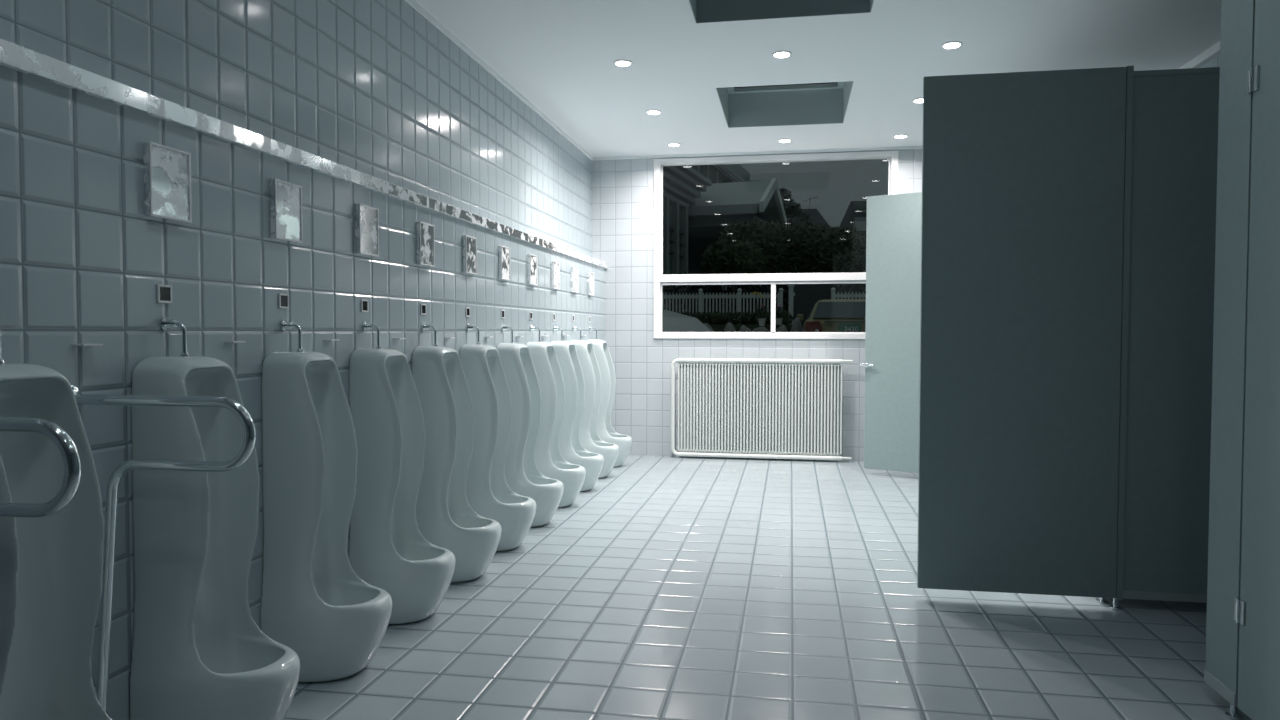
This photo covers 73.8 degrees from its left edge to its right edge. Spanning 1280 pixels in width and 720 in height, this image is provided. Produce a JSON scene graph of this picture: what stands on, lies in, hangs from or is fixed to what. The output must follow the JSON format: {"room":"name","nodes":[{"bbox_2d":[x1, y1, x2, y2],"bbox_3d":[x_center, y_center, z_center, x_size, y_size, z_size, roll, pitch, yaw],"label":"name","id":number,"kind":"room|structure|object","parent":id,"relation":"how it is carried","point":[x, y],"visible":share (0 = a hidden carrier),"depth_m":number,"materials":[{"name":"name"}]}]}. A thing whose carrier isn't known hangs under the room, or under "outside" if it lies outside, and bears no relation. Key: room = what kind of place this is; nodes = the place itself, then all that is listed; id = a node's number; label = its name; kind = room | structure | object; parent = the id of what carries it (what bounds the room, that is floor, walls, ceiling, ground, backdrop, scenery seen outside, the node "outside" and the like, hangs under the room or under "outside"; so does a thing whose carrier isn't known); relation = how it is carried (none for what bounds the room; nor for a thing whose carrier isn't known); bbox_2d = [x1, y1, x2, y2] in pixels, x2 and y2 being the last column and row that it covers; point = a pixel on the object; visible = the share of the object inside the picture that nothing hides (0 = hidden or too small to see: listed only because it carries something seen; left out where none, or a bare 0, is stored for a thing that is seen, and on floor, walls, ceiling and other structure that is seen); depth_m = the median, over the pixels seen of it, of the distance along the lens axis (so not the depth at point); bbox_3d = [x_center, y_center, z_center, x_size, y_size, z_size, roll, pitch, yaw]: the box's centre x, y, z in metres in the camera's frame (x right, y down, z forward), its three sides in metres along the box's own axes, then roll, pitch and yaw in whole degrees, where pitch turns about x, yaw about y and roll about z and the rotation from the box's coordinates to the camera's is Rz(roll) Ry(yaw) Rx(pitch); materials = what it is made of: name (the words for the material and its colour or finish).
{"room":"public restroom","nodes":[
{"label":"public restroom","id":0,"kind":"room"},
{"bbox_2d":[0,0,591,256],"bbox_3d":[-1.517,-1.280,2.672,0.200,1.092,11.015,0,2,10],"label":"wall","id":1,"kind":"structure","parent":0,"point":[374,88],"depth_m":3.65,"materials":[{"name":"tile"}]},
{"bbox_2d":[405,0,592,159],"bbox_3d":[-1.398,-1.716,2.687,0.022,0.022,10.915,0,2,10],"label":"trim","id":2,"kind":"structure","parent":1,"relation":"attached to","point":[414,4],"depth_m":5.24,"materials":[{"name":"white paint"}]},
{"bbox_2d":[0,65,605,719],"bbox_3d":[-1.450,0.200,2.710,0.338,1.762,11.015,0,2,10],"label":"wall","id":3,"kind":"structure","parent":0,"point":[82,261],"depth_m":2.50,"materials":[{"name":"tile"}]},
{"bbox_2d":[0,417,80,517],"bbox_3d":[-1.233,0.600,1.560,0.495,1.039,0.068,0,2,10],"label":"grab rail","id":4,"kind":"object","parent":3,"relation":"attached to","point":[58,435],"visible":1,"depth_m":1.50,"materials":[{"name":"silver metal"}]},
{"bbox_2d":[72,344,102,345],"bbox_3d":[-1.366,-0.037,2.109,0.033,0.005,0.060,0,2,10],"label":"wall ledge","id":5,"kind":"object","parent":3,"relation":"attached to","point":[72,344],"visible":1,"depth_m":2.09,"materials":[{"name":"white"}]},
{"bbox_2d":[71,386,255,712],"bbox_3d":[-1.146,0.583,2.052,0.495,1.039,0.068,0,2,10],"label":"grab rail","id":6,"kind":"object","parent":3,"relation":"attached to","point":[247,422],"visible":0.88,"depth_m":2.05,"materials":[{"name":"silver metal"}]},
{"bbox_2d":[157,284,171,302],"bbox_3d":[-1.330,-0.185,2.386,0.006,0.051,0.054,0,2,10],"label":"sensor","id":7,"kind":"object","parent":3,"relation":"attached to","point":[164,292],"visible":1,"depth_m":2.38,"materials":[{"name":"white"}]},
{"bbox_2d":[143,141,191,222],"bbox_3d":[-1.320,-0.493,2.386,0.022,0.200,0.160,0,2,10],"label":"marble panel","id":8,"kind":"object","parent":3,"relation":"attached to","point":[167,170],"visible":1,"depth_m":2.37,"materials":[{"name":"white stone"}]},
{"bbox_2d":[224,341,245,342],"bbox_3d":[-1.267,-0.056,2.668,0.033,0.005,0.060,0,2,10],"label":"wall ledge","id":9,"kind":"object","parent":3,"relation":"attached to","point":[224,341],"visible":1,"depth_m":2.64,"materials":[{"name":"white"}]},
{"bbox_2d":[278,293,288,308],"bbox_3d":[-1.231,-0.204,2.946,0.006,0.051,0.054,0,2,10],"label":"sensor","id":10,"kind":"object","parent":3,"relation":"attached to","point":[283,299],"visible":1,"depth_m":2.94,"materials":[{"name":"white"}]},
{"bbox_2d":[270,179,302,242],"bbox_3d":[-1.221,-0.512,2.946,0.022,0.200,0.160,0,2,10],"label":"metal panel","id":11,"kind":"object","parent":3,"relation":"attached to","point":[286,221],"visible":1,"depth_m":2.93,"materials":[{"name":"white"}]},
{"bbox_2d":[0,39,607,268],"bbox_3d":[-1.333,-0.708,2.709,0.158,0.052,10.915,0,2,10],"label":"trim","id":12,"kind":"structure","parent":3,"relation":"on","point":[13,56],"depth_m":2.57,"materials":[{"name":"white stone"}]},
{"bbox_2d":[323,339,339,340],"bbox_3d":[-1.168,-0.075,3.228,0.033,0.005,0.060,0,2,10],"label":"wall ledge","id":13,"kind":"object","parent":3,"relation":"attached to","point":[327,339],"visible":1,"depth_m":3.23,"materials":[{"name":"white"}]},
{"bbox_2d":[361,299,367,311],"bbox_3d":[-1.132,-0.223,3.506,0.006,0.051,0.054,0,2,10],"label":"sensor","id":14,"kind":"object","parent":3,"relation":"attached to","point":[364,303],"visible":1,"depth_m":3.50,"materials":[{"name":"white"}]},
{"bbox_2d":[355,203,378,256],"bbox_3d":[-1.121,-0.531,3.506,0.022,0.200,0.160,0,2,10],"label":"marble panel","id":15,"kind":"object","parent":3,"relation":"attached to","point":[366,217],"visible":1,"depth_m":3.49,"materials":[{"name":"white stone"}]},
{"bbox_2d":[420,304,425,314],"bbox_3d":[-1.033,-0.241,4.066,0.006,0.051,0.054,0,2,10],"label":"sensor","id":16,"kind":"object","parent":3,"relation":"attached to","point":[423,306],"visible":1,"depth_m":4.07,"materials":[{"name":"white"}]},
{"bbox_2d":[416,221,434,266],"bbox_3d":[-1.022,-0.550,4.066,0.022,0.200,0.160,0,2,10],"label":"marble panel","id":17,"kind":"object","parent":3,"relation":"attached to","point":[425,247],"visible":1,"depth_m":4.05,"materials":[{"name":"white stone"}]},
{"bbox_2d":[466,307,469,316],"bbox_3d":[-0.933,-0.260,4.625,0.006,0.051,0.054,0,2,10],"label":"sensor","id":18,"kind":"object","parent":3,"relation":"attached to","point":[467,308],"visible":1,"depth_m":4.62,"materials":[{"name":"white"}]},
{"bbox_2d":[462,235,476,274],"bbox_3d":[-0.923,-0.569,4.625,0.022,0.200,0.160,0,2,10],"label":"marble panel","id":19,"kind":"object","parent":3,"relation":"attached to","point":[469,244],"visible":1,"depth_m":4.60,"materials":[{"name":"white stone"}]},
{"bbox_2d":[501,310,504,317],"bbox_3d":[-0.834,-0.279,5.185,0.006,0.051,0.054,0,2,10],"label":"sensor","id":20,"kind":"object","parent":3,"relation":"attached to","point":[502,311],"visible":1,"depth_m":5.18,"materials":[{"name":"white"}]},
{"bbox_2d":[498,245,509,280],"bbox_3d":[-0.824,-0.588,5.185,0.022,0.200,0.160,0,2,10],"label":"marble panel","id":21,"kind":"object","parent":3,"relation":"attached to","point":[503,252],"visible":1,"depth_m":5.16,"materials":[{"name":"white stone"}]},
{"bbox_2d":[527,254,536,284],"bbox_3d":[-0.725,-0.607,5.745,0.022,0.200,0.160,0,2,10],"label":"marble panel","id":22,"kind":"object","parent":3,"relation":"attached to","point":[531,259],"visible":1,"depth_m":5.71,"materials":[{"name":"white stone"}]},
{"bbox_2d":[551,261,559,288],"bbox_3d":[-0.626,-0.626,6.304,0.022,0.200,0.160,0,2,10],"label":"marble panel","id":23,"kind":"object","parent":3,"relation":"attached to","point":[555,266],"visible":1,"depth_m":6.28,"materials":[{"name":"white stone"}]},
{"bbox_2d":[571,267,577,292],"bbox_3d":[-0.526,-0.645,6.864,0.022,0.200,0.160,0,2,10],"label":"marble panel","id":24,"kind":"object","parent":3,"relation":"attached to","point":[574,271],"visible":1,"depth_m":6.83,"materials":[{"name":"white stone"}]},
{"bbox_2d":[588,272,593,295],"bbox_3d":[-0.427,-0.663,7.424,0.022,0.200,0.160,0,2,10],"label":"marble panel","id":25,"kind":"object","parent":3,"relation":"attached to","point":[590,274],"visible":1,"depth_m":7.40,"materials":[{"name":"white stone"}]},
{"bbox_2d":[592,149,921,460],"bbox_3d":[1.655,-0.544,7.833,4.658,2.907,0.200,0,2,10],"label":"wall","id":26,"kind":"structure","parent":0,"point":[622,189],"depth_m":8.02,"materials":[{"name":"tile"}]},
{"bbox_2d":[593,146,921,159],"bbox_3d":[1.633,-1.882,7.680,4.206,0.022,0.020,0,2,10],"label":"trim","id":27,"kind":"structure","parent":26,"relation":"attached to","point":[909,147],"depth_m":7.77,"materials":[{"name":"white paint"}]},
{"bbox_2d":[671,358,852,460],"bbox_3d":[1.096,0.441,7.795,1.632,0.907,0.133,0,2,10],"label":"radiator","id":28,"kind":"object","parent":26,"relation":"attached to","point":[757,408],"visible":1,"depth_m":7.77,"materials":[{"name":"white metal"}]},
{"bbox_2d":[653,151,897,338],"bbox_3d":[1.217,-1.030,7.829,2.197,1.671,0.108,0,2,10],"label":"window","id":29,"kind":"structure","parent":26,"relation":"in","point":[660,279],"depth_m":7.83,"materials":[{"name":"white plastic"}]},
{"bbox_2d":[284,455,1251,719],"bbox_3d":[0.671,1.156,2.341,4.658,0.120,11.165,0,2,10],"label":"floor","id":30,"kind":"structure","parent":0,"point":[670,587],"depth_m":3.35,"materials":[{"name":"tile"}]},
{"bbox_2d":[0,330,111,719],"bbox_3d":[-1.247,0.504,1.817,0.376,1.212,0.316,0,2,10],"label":"urinal","id":31,"kind":"object","parent":30,"relation":"on","point":[51,567],"visible":0.91,"depth_m":1.91,"materials":[{"name":"grey ceramic"}]},
{"bbox_2d":[129,317,299,719],"bbox_3d":[-1.148,0.485,2.377,0.376,1.212,0.316,0,2,10],"label":"urinal","id":32,"kind":"object","parent":30,"relation":"on","point":[199,652],"visible":0.94,"depth_m":2.27,"materials":[{"name":"grey ceramic"}]},
{"bbox_2d":[260,319,391,681],"bbox_3d":[-1.049,0.467,2.937,0.376,1.212,0.316,0,2,10],"label":"urinal","id":33,"kind":"object","parent":30,"relation":"on","point":[314,604],"visible":0.98,"depth_m":2.83,"materials":[{"name":"grey ceramic"}]},
{"bbox_2d":[349,321,455,624],"bbox_3d":[-0.950,0.448,3.496,0.376,1.212,0.316,0,2,10],"label":"urinal","id":34,"kind":"object","parent":30,"relation":"on","point":[388,551],"visible":0.93,"depth_m":3.39,"materials":[{"name":"grey ceramic"}]},
{"bbox_2d":[412,323,500,582],"bbox_3d":[-0.851,0.429,4.056,0.376,1.212,0.316,0,2,10],"label":"urinal","id":35,"kind":"object","parent":30,"relation":"on","point":[445,518],"visible":0.87,"depth_m":3.94,"materials":[{"name":"grey ceramic"}]},
{"bbox_2d":[459,324,535,551],"bbox_3d":[-0.751,0.410,4.616,0.376,1.212,0.316,0,2,10],"label":"urinal","id":36,"kind":"object","parent":30,"relation":"on","point":[488,493],"visible":0.75,"depth_m":4.50,"materials":[{"name":"grey ceramic"}]},
{"bbox_2d":[496,325,563,526],"bbox_3d":[-0.652,0.391,5.175,0.376,1.212,0.316,0,2,10],"label":"urinal","id":37,"kind":"object","parent":30,"relation":"on","point":[522,475],"visible":0.68,"depth_m":5.07,"materials":[{"name":"grey ceramic"}]},
{"bbox_2d":[526,325,585,507],"bbox_3d":[-0.553,0.372,5.735,0.376,1.212,0.316,0,2,10],"label":"urinal","id":38,"kind":"object","parent":30,"relation":"on","point":[549,460],"visible":0.62,"depth_m":5.62,"materials":[{"name":"grey ceramic"}]},
{"bbox_2d":[550,326,603,491],"bbox_3d":[-0.454,0.353,6.295,0.376,1.212,0.316,0,2,10],"label":"urinal","id":39,"kind":"object","parent":30,"relation":"on","point":[571,448],"visible":0.55,"depth_m":6.18,"materials":[{"name":"grey ceramic"}]},
{"bbox_2d":[570,326,618,477],"bbox_3d":[-0.355,0.334,6.854,0.376,1.212,0.316,0,2,10],"label":"urinal","id":40,"kind":"object","parent":30,"relation":"on","point":[590,440],"visible":0.47,"depth_m":6.74,"materials":[{"name":"grey ceramic"}]},
{"bbox_2d":[587,327,631,466],"bbox_3d":[-0.256,0.315,7.414,0.376,1.212,0.316,0,2,10],"label":"urinal","id":41,"kind":"object","parent":30,"relation":"on","point":[605,431],"visible":0.44,"depth_m":7.30,"materials":[{"name":"grey ceramic"}]},
{"bbox_2d":[1096,597,1107,603],"bbox_3d":[2.008,-0.082,3.688,0.044,2.265,0.141,0,2,10],"label":"pilaster","id":42,"kind":"object","parent":30,"relation":"on","point":[1100,600],"visible":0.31,"depth_m":3.69,"materials":[{"name":"metal"}]},
{"bbox_2d":[1110,66,1219,609],"bbox_3d":[2.511,-0.077,3.488,1.048,2.269,0.044,0,2,10],"label":"divider","id":43,"kind":"object","parent":30,"relation":"on","point":[1172,115],"visible":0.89,"depth_m":3.53,"materials":[{"name":"laminate"}]},
{"bbox_2d":[917,67,1126,597],"bbox_3d":[1.623,-0.106,3.641,0.819,2.215,0.039,0,2,10],"label":"door","id":44,"kind":"structure","parent":43,"relation":"attached to","point":[1023,172],"depth_m":3.62,"materials":[{"name":"laminate"}]},
{"bbox_2d":[1204,0,1254,719],"bbox_3d":[1.817,-0.046,2.612,0.044,2.265,0.192,0,2,10],"label":"pilaster","id":45,"kind":"object","parent":30,"relation":"on","point":[1237,16],"visible":0.88,"depth_m":2.60,"materials":[{"name":"laminate"}]},
{"bbox_2d":[1234,0,1279,719],"bbox_3d":[1.725,-0.055,2.126,0.039,2.215,0.819,0,2,10],"label":"door","id":46,"kind":"structure","parent":45,"relation":"attached to","point":[1257,610],"depth_m":2.42,"materials":[{"name":"laminate"}]},
{"bbox_2d":[414,0,1220,157],"bbox_3d":[0.687,-1.737,2.317,4.658,0.050,11.315,0,2,10],"label":"ceiling","id":47,"kind":"structure","parent":0,"point":[559,55],"depth_m":4.97,"materials":[{"name":"white paint"}]},
{"bbox_2d":[613,60,631,65],"bbox_3d":[-0.105,-1.806,5.191,0.116,0.008,0.116,0,2,10],"label":"recessed light","id":48,"kind":"object","parent":47,"relation":"in","point":[617,62],"visible":1,"depth_m":5.18,"materials":[{"name":"white"}]},
{"bbox_2d":[646,110,660,113],"bbox_3d":[0.101,-1.845,6.352,0.116,0.008,0.116,0,2,10],"label":"recessed light","id":49,"kind":"object","parent":47,"relation":"in","point":[648,111],"visible":1,"depth_m":6.33,"materials":[{"name":"white"}]},
{"bbox_2d":[667,143,680,145],"bbox_3d":[0.298,-1.882,7.464,0.116,0.008,0.116,0,2,10],"label":"recessed light","id":50,"kind":"object","parent":47,"relation":"in","point":[669,144],"visible":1,"depth_m":7.43,"materials":[{"name":"white"}]},
{"bbox_2d":[689,0,873,22],"bbox_3d":[0.640,-1.925,3.880,0.942,0.320,1.188,0,2,10],"label":"window","id":51,"kind":"structure","parent":47,"relation":"attached to","point":[704,11],"depth_m":4.45,"materials":[{"name":"grey glass"}]},
{"bbox_2d":[772,51,791,57],"bbox_3d":[0.836,-1.799,5.024,0.116,0.008,0.116,0,2,10],"label":"recessed light","id":52,"kind":"object","parent":47,"relation":"in","point":[779,54],"visible":1,"depth_m":5.01,"materials":[{"name":"white"}]},
{"bbox_2d":[716,81,853,127],"bbox_3d":[1.052,-2.003,6.206,0.942,0.320,1.185,0,2,10],"label":"window","id":53,"kind":"structure","parent":47,"relation":"attached to","point":[827,102],"depth_m":6.75,"materials":[{"name":"grey glass"}]},
{"bbox_2d":[778,139,791,141],"bbox_3d":[1.238,-1.876,7.298,0.116,0.008,0.116,0,2,10],"label":"recessed light","id":54,"kind":"object","parent":47,"relation":"in","point":[780,140],"visible":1,"depth_m":7.27,"materials":[{"name":"white"}]},
{"bbox_2d":[893,134,907,137],"bbox_3d":[2.179,-1.869,7.131,0.116,0.008,0.116,0,2,10],"label":"recessed light","id":55,"kind":"object","parent":47,"relation":"in","point":[900,135],"visible":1,"depth_m":7.11,"materials":[{"name":"white"}]},
{"bbox_2d":[912,98,922,102],"bbox_3d":[1.982,-1.831,6.019,0.116,0.008,0.116,0,2,10],"label":"recessed light","id":56,"kind":"object","parent":47,"relation":"in","point":[917,100],"visible":0.64,"depth_m":6.00,"materials":[{"name":"white"}]},
{"bbox_2d":[941,41,962,48],"bbox_3d":[1.776,-1.792,4.858,0.116,0.008,0.116,0,2,10],"label":"recessed light","id":57,"kind":"object","parent":47,"relation":"in","point":[953,44],"visible":1,"depth_m":4.84,"materials":[{"name":"white"}]},
{"bbox_2d":[1198,53,1219,67],"bbox_3d":[2.889,-0.345,2.024,0.200,2.907,11.215,0,2,10],"label":"wall","id":58,"kind":"structure","parent":0,"point":[1215,61],"depth_m":4.92,"materials":[{"name":"tile"}]},
{"bbox_2d":[1179,41,1219,68],"bbox_3d":[2.769,-1.672,1.950,0.030,0.050,10.915,0,2,10],"label":"trim","id":59,"kind":"structure","parent":58,"relation":"attached to","point":[1214,50],"depth_m":4.98,"materials":[{"name":"white paint"}]},
{"bbox_3d":[3.044,-0.179,6.499,1.048,2.269,0.044,0,2,10],"label":"divider","id":60,"kind":"object","parent":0,"visible":0},
{"bbox_2d":[861,192,921,472],"bbox_3d":[2.173,-0.211,6.740,0.841,2.215,0.094,1,2,32],"label":"door","id":61,"kind":"structure","parent":60,"relation":"attached to","point":[893,229],"depth_m":6.84,"materials":[{"name":"laminate"}]},
{"label":"outside","id":62,"kind":"structure","parent":0,"visible":0},
{"bbox_3d":[8.557,-0.687,48.335,80.000,0.300,81.835,0,2,10],"label":"ground","id":63,"kind":"structure","parent":62,"visible":0},
{"bbox_2d":[663,309,711,331],"bbox_3d":[-1.509,-0.633,15.010,5.394,1.833,2.496,1,2,35],"label":"parked car","id":64,"kind":"object","parent":63,"relation":"on","point":[672,321],"visible":0.05,"depth_m":13.89,"materials":[{"name":"silver metal"}]},
{"bbox_2d":[703,323,713,331],"bbox_3d":[1.434,-0.310,18.349,0.504,0.966,0.829,0,2,10],"label":"rock","id":65,"kind":"object","parent":63,"relation":"on","point":[705,324],"visible":0.11,"depth_m":18.10,"materials":[{"name":"grey stone"}]},
{"bbox_2d":[724,322,735,331],"bbox_3d":[1.933,-0.315,18.215,0.405,0.987,0.783,0,2,10],"label":"rock","id":66,"kind":"object","parent":63,"relation":"on","point":[729,327],"visible":0.15,"depth_m":18.15,"materials":[{"name":"grey stone"}]},
{"bbox_2d":[739,325,750,331],"bbox_3d":[2.255,-0.286,18.190,0.304,0.930,0.630,0,2,10],"label":"rock","id":67,"kind":"object","parent":63,"relation":"on","point":[743,328],"visible":0.13,"depth_m":18.06,"materials":[{"name":"grey stone"}]},
{"bbox_2d":[710,325,802,331],"bbox_3d":[9.319,-1.452,52.612,80.000,0.940,69.100,0,2,10],"label":"garden bed","id":68,"kind":"object","parent":63,"relation":"on","point":[717,328],"depth_m":18.77,"materials":[{"name":"soil"}]},
{"bbox_2d":[663,166,711,310],"bbox_3d":[-2.261,-3.404,25.041,6.870,4.808,8.445,1,2,19],"label":"pavilion","id":69,"kind":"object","parent":68,"relation":"on","point":[682,185],"visible":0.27,"depth_m":25.88,"materials":[{"name":"grey"}]},
{"bbox_2d":[663,288,782,324],"bbox_3d":[1.927,-1.306,20.959,3.154,0.900,0.120,0,2,10],"label":"picket fence","id":70,"kind":"object","parent":68,"relation":"on","point":[779,295],"visible":0.65,"depth_m":20.94,"materials":[{"name":"grey paint"}]},
{"bbox_2d":[691,164,760,292],"bbox_3d":[2.728,-5.724,40.502,6.780,8.407,6.450,1,2,19],"label":"house","id":71,"kind":"structure","parent":68,"relation":"on","point":[724,173],"depth_m":37.34,"materials":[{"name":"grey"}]},
{"bbox_2d":[721,285,739,311],"bbox_3d":[2.585,-3.642,34.648,2.835,4.643,5.400,1,2,19],"label":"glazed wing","id":72,"kind":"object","parent":68,"relation":"on","point":[722,286],"visible":0.02,"depth_m":33.77},
{"bbox_2d":[700,235,765,324],"bbox_3d":[2.448,-2.103,22.462,1.788,2.395,1.388,1,2,25],"label":"leafy tree","id":73,"kind":"object","parent":68,"relation":"on","point":[728,255],"visible":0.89,"depth_m":22.06,"materials":[{"name":"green plant"}]},
{"bbox_2d":[676,311,793,324],"bbox_3d":[1.887,-0.947,19.551,3.234,0.374,0.501,0,2,10],"label":"hedge","id":74,"kind":"object","parent":68,"relation":"on","point":[721,318],"visible":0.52,"depth_m":19.41,"materials":[{"name":"green plant"}]},
{"bbox_2d":[688,178,786,312],"bbox_3d":[2.620,-3.629,29.317,4.110,4.979,4.530,1,2,19],"label":"house","id":75,"kind":"structure","parent":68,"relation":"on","point":[722,204],"depth_m":27.91,"materials":[{"name":"grey"}]},
{"bbox_2d":[719,219,787,324],"bbox_3d":[3.075,-2.413,23.418,2.036,2.952,1.722,0,2,10],"label":"leafy tree","id":76,"kind":"object","parent":68,"relation":"on","point":[754,230],"visible":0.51,"depth_m":22.91,"materials":[{"name":"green plant"}]},
{"bbox_2d":[751,292,763,319],"bbox_3d":[2.580,-1.142,18.712,0.292,0.727,0.080,0,2,10],"label":"flower","id":77,"kind":"object","parent":68,"relation":"on","point":[755,292],"visible":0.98,"depth_m":18.70,"materials":[{"name":"green plant"}]},
{"bbox_2d":[663,271,865,324],"bbox_3d":[4.513,-1.517,23.025,10.526,1.876,1.154,0,2,10],"label":"picket fence","id":78,"kind":"object","parent":68,"relation":"on","point":[714,289],"visible":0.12,"depth_m":23.17,"materials":[{"name":"white wood"}]},
{"bbox_2d":[765,213,805,324],"bbox_3d":[8.919,-5.435,54.124,3.150,6.918,6.600,0,2,10],"label":"house","id":79,"kind":"structure","parent":68,"relation":"on","point":[788,213],"depth_m":50.73,"materials":[{"name":"grey"}]},
{"bbox_2d":[756,222,826,301],"bbox_3d":[4.059,-2.361,23.661,2.331,2.833,2.014,0,2,10],"label":"leafy tree","id":80,"kind":"object","parent":68,"relation":"on","point":[791,259],"visible":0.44,"depth_m":22.94,"materials":[{"name":"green plant"}]},
{"bbox_2d":[788,284,794,324],"bbox_3d":[3.593,-1.309,20.252,0.165,0.958,0.140,0,2,10],"label":"gate post","id":81,"kind":"object","parent":68,"relation":"on","point":[791,294],"visible":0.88,"depth_m":20.20,"materials":[{"name":"grey paint"}]},
{"bbox_2d":[779,187,814,226],"bbox_3d":[6.971,-4.695,39.242,2.196,6.449,2.238,0,2,10],"label":"pine tree","id":82,"kind":"object","parent":68,"relation":"on","point":[790,207],"visible":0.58,"depth_m":38.91,"materials":[{"name":"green plant"}]},
{"bbox_2d":[791,284,832,324],"bbox_3d":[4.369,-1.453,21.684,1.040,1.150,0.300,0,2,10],"label":"garden shed","id":83,"kind":"object","parent":68,"relation":"on","point":[806,296],"visible":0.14,"depth_m":21.55,"materials":[{"name":"grey"}]},
{"bbox_2d":[801,197,835,288],"bbox_3d":[11.879,-6.622,60.266,4.275,8.880,7.800,0,2,10],"label":"house","id":84,"kind":"structure","parent":68,"relation":"on","point":[818,217],"depth_m":56.26,"materials":[{"name":"grey"}]},
{"bbox_2d":[783,223,865,272],"bbox_3d":[4.991,-2.338,23.377,2.409,2.808,2.085,0,2,10],"label":"leafy tree","id":85,"kind":"object","parent":68,"relation":"on","point":[842,255],"visible":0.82,"depth_m":22.71,"materials":[{"name":"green plant"}]},
{"bbox_2d":[831,288,865,298],"bbox_3d":[5.197,-1.282,20.380,1.266,0.900,0.120,0,2,10],"label":"picket fence","id":86,"kind":"object","parent":68,"relation":"on","point":[834,295],"visible":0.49,"depth_m":20.42,"materials":[{"name":"grey paint"}]},
{"bbox_2d":[835,235,865,291],"bbox_3d":[6.109,-2.271,24.301,2.120,2.614,1.842,0,2,10],"label":"leafy tree","id":87,"kind":"object","parent":68,"relation":"on","point":[862,268],"visible":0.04,"depth_m":23.74,"materials":[{"name":"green plant"}]},
{"bbox_2d":[839,201,866,298],"bbox_3d":[13.550,-4.566,43.603,6.030,5.906,9.150,0,2,10],"label":"block","id":88,"kind":"object","parent":68,"relation":"on","point":[855,215],"visible":0.14,"depth_m":39.63,"materials":[{"name":"grey"}]},
{"bbox_2d":[751,327,768,331],"bbox_3d":[2.552,-0.297,18.156,0.609,0.818,0.694,0,2,10],"label":"rock","id":89,"kind":"object","parent":63,"relation":"on","point":[759,329],"visible":0.14,"depth_m":17.95,"materials":[{"name":"grey stone"}]},
{"bbox_2d":[755,305,767,325],"bbox_3d":[2.610,-0.961,18.255,0.303,0.470,0.255,0,2,10],"label":"flower pot","id":90,"kind":"object","parent":89,"relation":"on","point":[761,318],"visible":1,"depth_m":18.21,"materials":[{"name":"grey"}]},
{"bbox_2d":[776,324,787,331],"bbox_3d":[2.959,-0.286,18.041,0.354,0.943,0.733,0,2,10],"label":"rock","id":91,"kind":"object","parent":63,"relation":"on","point":[782,328],"visible":0.16,"depth_m":17.98,"materials":[{"name":"grey stone"}]},
{"bbox_2d":[776,304,785,324],"bbox_3d":[2.984,-0.984,18.289,0.314,0.449,0.241,0,2,10],"label":"flower pot","id":92,"kind":"object","parent":91,"relation":"on","point":[778,320],"visible":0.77,"depth_m":18.24,"materials":[{"name":"grey"}]},
{"bbox_2d":[790,317,801,331],"bbox_3d":[3.286,-0.356,17.997,0.371,1.085,0.779,0,2,10],"label":"rock","id":93,"kind":"object","parent":63,"relation":"on","point":[796,325],"visible":0.16,"depth_m":17.85,"materials":[{"name":"grey stone"}]},
{"bbox_2d":[797,299,865,331],"bbox_3d":[4.261,-0.513,17.868,1.920,1.410,4.149,0,2,10],"label":"parked car","id":94,"kind":"object","parent":63,"relation":"on","point":[826,315],"visible":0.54,"depth_m":16.07,"materials":[{"name":"beige metal"}]},
{"bbox_2d":[797,314,802,320],"bbox_3d":[3.458,-0.918,18.419,0.140,0.140,0.120,0,2,10],"label":"mirror","id":95,"kind":"object","parent":94,"relation":"attached to","point":[800,316],"depth_m":18.36,"materials":[{"name":"metal"}]},
{"bbox_2d":[805,321,822,331],"bbox_3d":[3.273,-0.623,16.066,0.319,0.230,0.143,0,2,10],"label":"tail light","id":96,"kind":"object","parent":94,"relation":"attached to","point":[810,326],"depth_m":16.02,"materials":[{"name":"red plastic"}]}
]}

